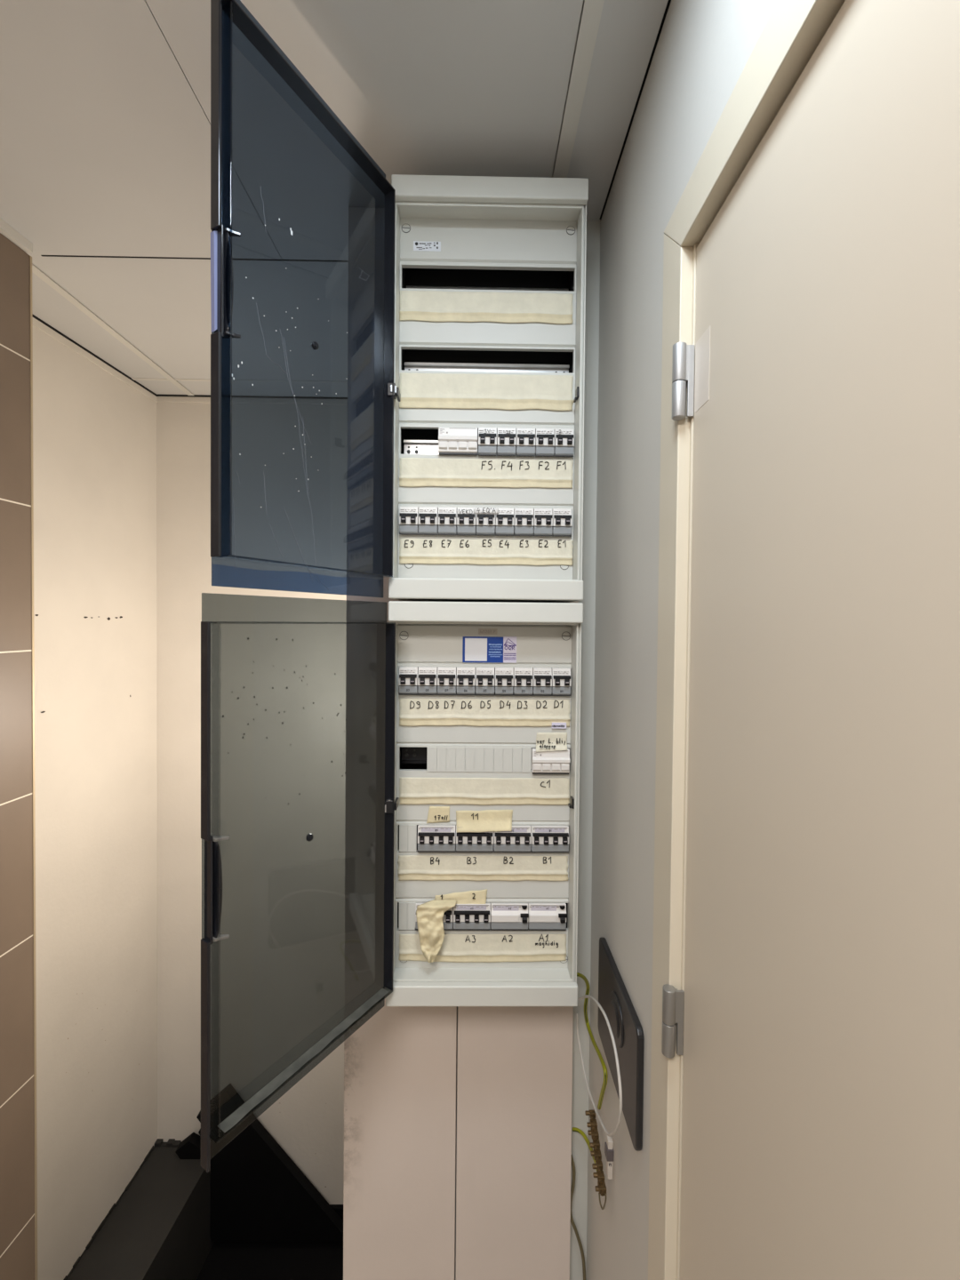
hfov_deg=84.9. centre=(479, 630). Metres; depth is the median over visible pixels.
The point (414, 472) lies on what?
tape
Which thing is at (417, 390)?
tape
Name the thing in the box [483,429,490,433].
tape
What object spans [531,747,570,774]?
module
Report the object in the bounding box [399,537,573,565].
tape
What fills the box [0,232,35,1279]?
wall
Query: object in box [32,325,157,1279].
wall
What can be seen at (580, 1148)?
wall
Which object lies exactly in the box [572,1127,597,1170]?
earth wire
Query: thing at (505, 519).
circuit breaker
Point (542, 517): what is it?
circuit breaker
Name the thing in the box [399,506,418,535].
circuit breaker
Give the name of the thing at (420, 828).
print
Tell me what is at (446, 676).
circuit breaker
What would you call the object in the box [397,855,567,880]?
tape
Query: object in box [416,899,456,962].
tape
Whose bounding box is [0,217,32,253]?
trim
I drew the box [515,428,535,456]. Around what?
circuit breaker
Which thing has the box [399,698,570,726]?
tape
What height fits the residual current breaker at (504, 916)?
0.048 m
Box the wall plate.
[597,936,644,1151]
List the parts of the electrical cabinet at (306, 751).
door, blanking strip, blanking strip, mounting rail, blanking strip, plate, plate, plate, plate, plate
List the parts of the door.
hinge plate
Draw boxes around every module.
[438,427,477,455]
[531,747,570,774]
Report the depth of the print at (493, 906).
0.97 m
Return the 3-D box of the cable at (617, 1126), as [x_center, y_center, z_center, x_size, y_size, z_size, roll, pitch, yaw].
[0.193,0.728,0.899,0.021,0.233,0.302,1,1,-1]
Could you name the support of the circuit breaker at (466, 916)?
attached to the electrical cabinet at (306, 751)
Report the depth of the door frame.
0.65 m
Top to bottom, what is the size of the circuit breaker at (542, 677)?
0.050 m
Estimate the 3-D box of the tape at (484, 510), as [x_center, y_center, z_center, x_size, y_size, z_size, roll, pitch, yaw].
[0.011,-0.217,0.952,0.045,0.011,0.002,1,1,-1]
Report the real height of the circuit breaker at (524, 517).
0.050 m
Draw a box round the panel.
[175,1110,343,1240]
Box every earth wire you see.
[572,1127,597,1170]
[576,972,607,1110]
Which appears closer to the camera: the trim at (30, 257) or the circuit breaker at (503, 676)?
the circuit breaker at (503, 676)
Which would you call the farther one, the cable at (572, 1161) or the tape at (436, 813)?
the cable at (572, 1161)
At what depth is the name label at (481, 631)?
0.97 m
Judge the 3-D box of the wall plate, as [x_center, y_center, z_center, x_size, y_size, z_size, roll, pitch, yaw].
[0.224,0.660,0.865,0.016,0.181,0.233,1,1,-1]
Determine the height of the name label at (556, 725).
0.011 m
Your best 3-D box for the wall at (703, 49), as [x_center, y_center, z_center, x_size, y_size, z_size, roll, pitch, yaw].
[0.308,0.401,-0.165,0.120,2.410,4.248,1,1,-1]
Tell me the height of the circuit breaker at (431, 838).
0.048 m
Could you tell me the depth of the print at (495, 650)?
0.97 m
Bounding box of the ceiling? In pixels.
[0,0,671,397]
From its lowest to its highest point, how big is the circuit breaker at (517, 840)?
0.048 m
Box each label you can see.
[413,240,440,251]
[462,636,503,663]
[478,628,497,634]
[503,636,516,663]
[551,722,566,728]
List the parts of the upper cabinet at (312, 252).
door, mounting rail, plate, plate, mounting rail, plate, mounting rail, plate, plate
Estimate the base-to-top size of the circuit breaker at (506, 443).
0.050 m
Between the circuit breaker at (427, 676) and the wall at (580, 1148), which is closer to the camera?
the circuit breaker at (427, 676)
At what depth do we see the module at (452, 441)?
0.95 m
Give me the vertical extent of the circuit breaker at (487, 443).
0.050 m
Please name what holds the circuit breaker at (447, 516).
attached to the upper cabinet at (312, 252)
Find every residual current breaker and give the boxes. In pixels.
[490,903,528,930]
[528,903,566,930]
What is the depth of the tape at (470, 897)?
0.97 m
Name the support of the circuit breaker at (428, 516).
attached to the upper cabinet at (312, 252)
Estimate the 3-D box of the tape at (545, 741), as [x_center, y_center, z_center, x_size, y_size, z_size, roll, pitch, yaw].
[0.132,0.206,0.963,0.059,0.034,0.014,1,1,-1]
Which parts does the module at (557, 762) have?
lever, lever, lever, lever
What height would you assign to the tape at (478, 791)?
0.051 m
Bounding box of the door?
[661,0,959,1279]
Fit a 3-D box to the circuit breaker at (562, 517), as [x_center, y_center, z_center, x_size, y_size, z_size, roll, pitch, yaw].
[0.150,-0.197,0.966,0.034,0.050,0.041,1,1,-1]
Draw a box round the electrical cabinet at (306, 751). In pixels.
[200,592,583,1172]
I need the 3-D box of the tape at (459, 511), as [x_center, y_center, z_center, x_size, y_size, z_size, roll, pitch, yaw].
[-0.026,-0.214,0.952,0.032,0.011,0.002,1,1,-1]
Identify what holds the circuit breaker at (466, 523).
attached to the upper cabinet at (312, 252)
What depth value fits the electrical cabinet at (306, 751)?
0.81 m
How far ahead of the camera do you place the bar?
0.94 m
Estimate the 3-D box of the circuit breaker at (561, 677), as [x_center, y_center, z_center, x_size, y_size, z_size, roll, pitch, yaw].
[0.149,0.095,0.971,0.034,0.050,0.041,1,1,-1]
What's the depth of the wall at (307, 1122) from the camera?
1.95 m
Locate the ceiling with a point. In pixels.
(105, 105)
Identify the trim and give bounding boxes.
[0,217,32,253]
[29,255,37,1279]
[32,317,210,402]
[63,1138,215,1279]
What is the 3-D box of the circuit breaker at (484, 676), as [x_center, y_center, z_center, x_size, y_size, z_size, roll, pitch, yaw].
[0.009,0.094,0.969,0.034,0.050,0.041,1,1,-1]
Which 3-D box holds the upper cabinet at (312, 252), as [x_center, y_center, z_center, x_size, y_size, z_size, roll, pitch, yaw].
[-0.109,-0.416,0.895,0.644,0.722,0.287,0,1,-31]
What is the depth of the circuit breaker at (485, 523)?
0.95 m
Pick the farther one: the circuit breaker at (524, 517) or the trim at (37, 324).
the trim at (37, 324)
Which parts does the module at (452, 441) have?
lever, lever, lever, lever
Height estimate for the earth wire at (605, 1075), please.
0.210 m
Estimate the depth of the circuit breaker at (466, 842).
0.96 m
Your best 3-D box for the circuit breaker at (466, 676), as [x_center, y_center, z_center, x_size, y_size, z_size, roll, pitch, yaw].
[-0.026,0.093,0.969,0.034,0.050,0.041,1,1,-1]
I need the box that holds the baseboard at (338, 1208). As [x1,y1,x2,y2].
[329,1204,343,1220]
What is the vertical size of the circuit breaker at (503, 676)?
0.050 m
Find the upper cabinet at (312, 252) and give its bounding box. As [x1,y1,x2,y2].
[210,0,588,602]
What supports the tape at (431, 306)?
attached to the upper cabinet at (312, 252)
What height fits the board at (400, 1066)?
2.408 m
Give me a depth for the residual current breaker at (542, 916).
0.97 m
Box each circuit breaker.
[398,666,418,694]
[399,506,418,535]
[415,902,453,930]
[417,506,438,535]
[417,666,437,695]
[417,824,455,852]
[437,507,456,535]
[437,667,456,695]
[452,903,490,930]
[455,824,493,852]
[456,507,475,535]
[456,667,475,695]
[475,667,494,695]
[476,507,495,535]
[477,427,496,455]
[493,825,531,852]
[494,667,513,695]
[495,507,514,535]
[496,427,516,456]
[512,667,533,695]
[513,508,533,535]
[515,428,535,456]
[530,825,569,852]
[532,667,551,695]
[533,508,552,535]
[535,428,554,456]
[551,668,571,695]
[552,508,572,536]
[553,428,574,456]
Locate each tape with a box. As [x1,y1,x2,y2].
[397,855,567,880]
[398,934,566,962]
[399,290,573,323]
[399,372,573,410]
[399,457,573,487]
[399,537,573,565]
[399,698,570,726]
[399,777,569,805]
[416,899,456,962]
[426,806,449,823]
[434,888,487,903]
[456,509,474,514]
[456,809,512,832]
[473,507,498,513]
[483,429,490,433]
[536,732,567,751]
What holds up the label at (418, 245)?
attached to the upper cabinet at (312, 252)
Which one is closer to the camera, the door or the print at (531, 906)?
the door
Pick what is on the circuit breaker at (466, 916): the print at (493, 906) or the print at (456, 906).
the print at (456, 906)
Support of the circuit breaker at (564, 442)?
attached to the upper cabinet at (312, 252)
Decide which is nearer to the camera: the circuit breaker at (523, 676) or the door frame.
the door frame
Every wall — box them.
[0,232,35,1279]
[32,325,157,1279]
[156,396,346,1204]
[454,219,600,1279]
[586,0,776,1279]
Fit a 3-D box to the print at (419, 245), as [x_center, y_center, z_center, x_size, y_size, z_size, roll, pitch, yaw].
[-0.097,-0.698,0.952,0.042,0.014,0.001,1,1,-1]
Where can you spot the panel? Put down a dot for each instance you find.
(259, 1193)
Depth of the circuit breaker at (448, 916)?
0.96 m
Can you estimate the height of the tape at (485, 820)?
0.038 m
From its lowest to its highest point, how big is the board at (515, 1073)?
2.408 m
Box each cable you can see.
[570,1154,585,1279]
[576,994,622,1136]
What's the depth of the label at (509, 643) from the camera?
0.97 m
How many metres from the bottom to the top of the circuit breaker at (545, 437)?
0.050 m
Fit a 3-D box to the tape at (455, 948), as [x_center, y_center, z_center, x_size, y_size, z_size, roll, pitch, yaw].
[0.005,0.590,0.973,0.312,0.054,0.005,1,1,-1]
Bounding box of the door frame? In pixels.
[648,0,845,1279]
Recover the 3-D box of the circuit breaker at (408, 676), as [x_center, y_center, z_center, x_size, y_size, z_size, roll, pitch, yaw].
[-0.131,0.092,0.968,0.034,0.050,0.041,1,1,-1]
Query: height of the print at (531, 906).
0.003 m
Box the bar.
[584,1109,614,1209]
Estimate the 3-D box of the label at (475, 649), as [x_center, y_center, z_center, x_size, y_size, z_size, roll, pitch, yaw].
[0.005,0.036,0.966,0.075,0.048,0.001,1,1,-1]
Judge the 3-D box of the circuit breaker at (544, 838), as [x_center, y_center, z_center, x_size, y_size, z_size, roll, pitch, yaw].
[0.129,0.386,0.976,0.069,0.048,0.041,1,1,-1]
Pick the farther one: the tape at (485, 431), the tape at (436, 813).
the tape at (436, 813)
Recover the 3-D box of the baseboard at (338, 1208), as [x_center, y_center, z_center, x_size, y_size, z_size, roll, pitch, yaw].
[-0.795,2.214,1.970,0.973,0.098,0.015,1,1,-1]
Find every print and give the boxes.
[415,241,438,249]
[418,826,454,829]
[454,904,488,907]
[488,643,502,656]
[492,904,527,907]
[529,904,564,907]
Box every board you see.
[343,577,460,1279]
[455,600,578,1279]

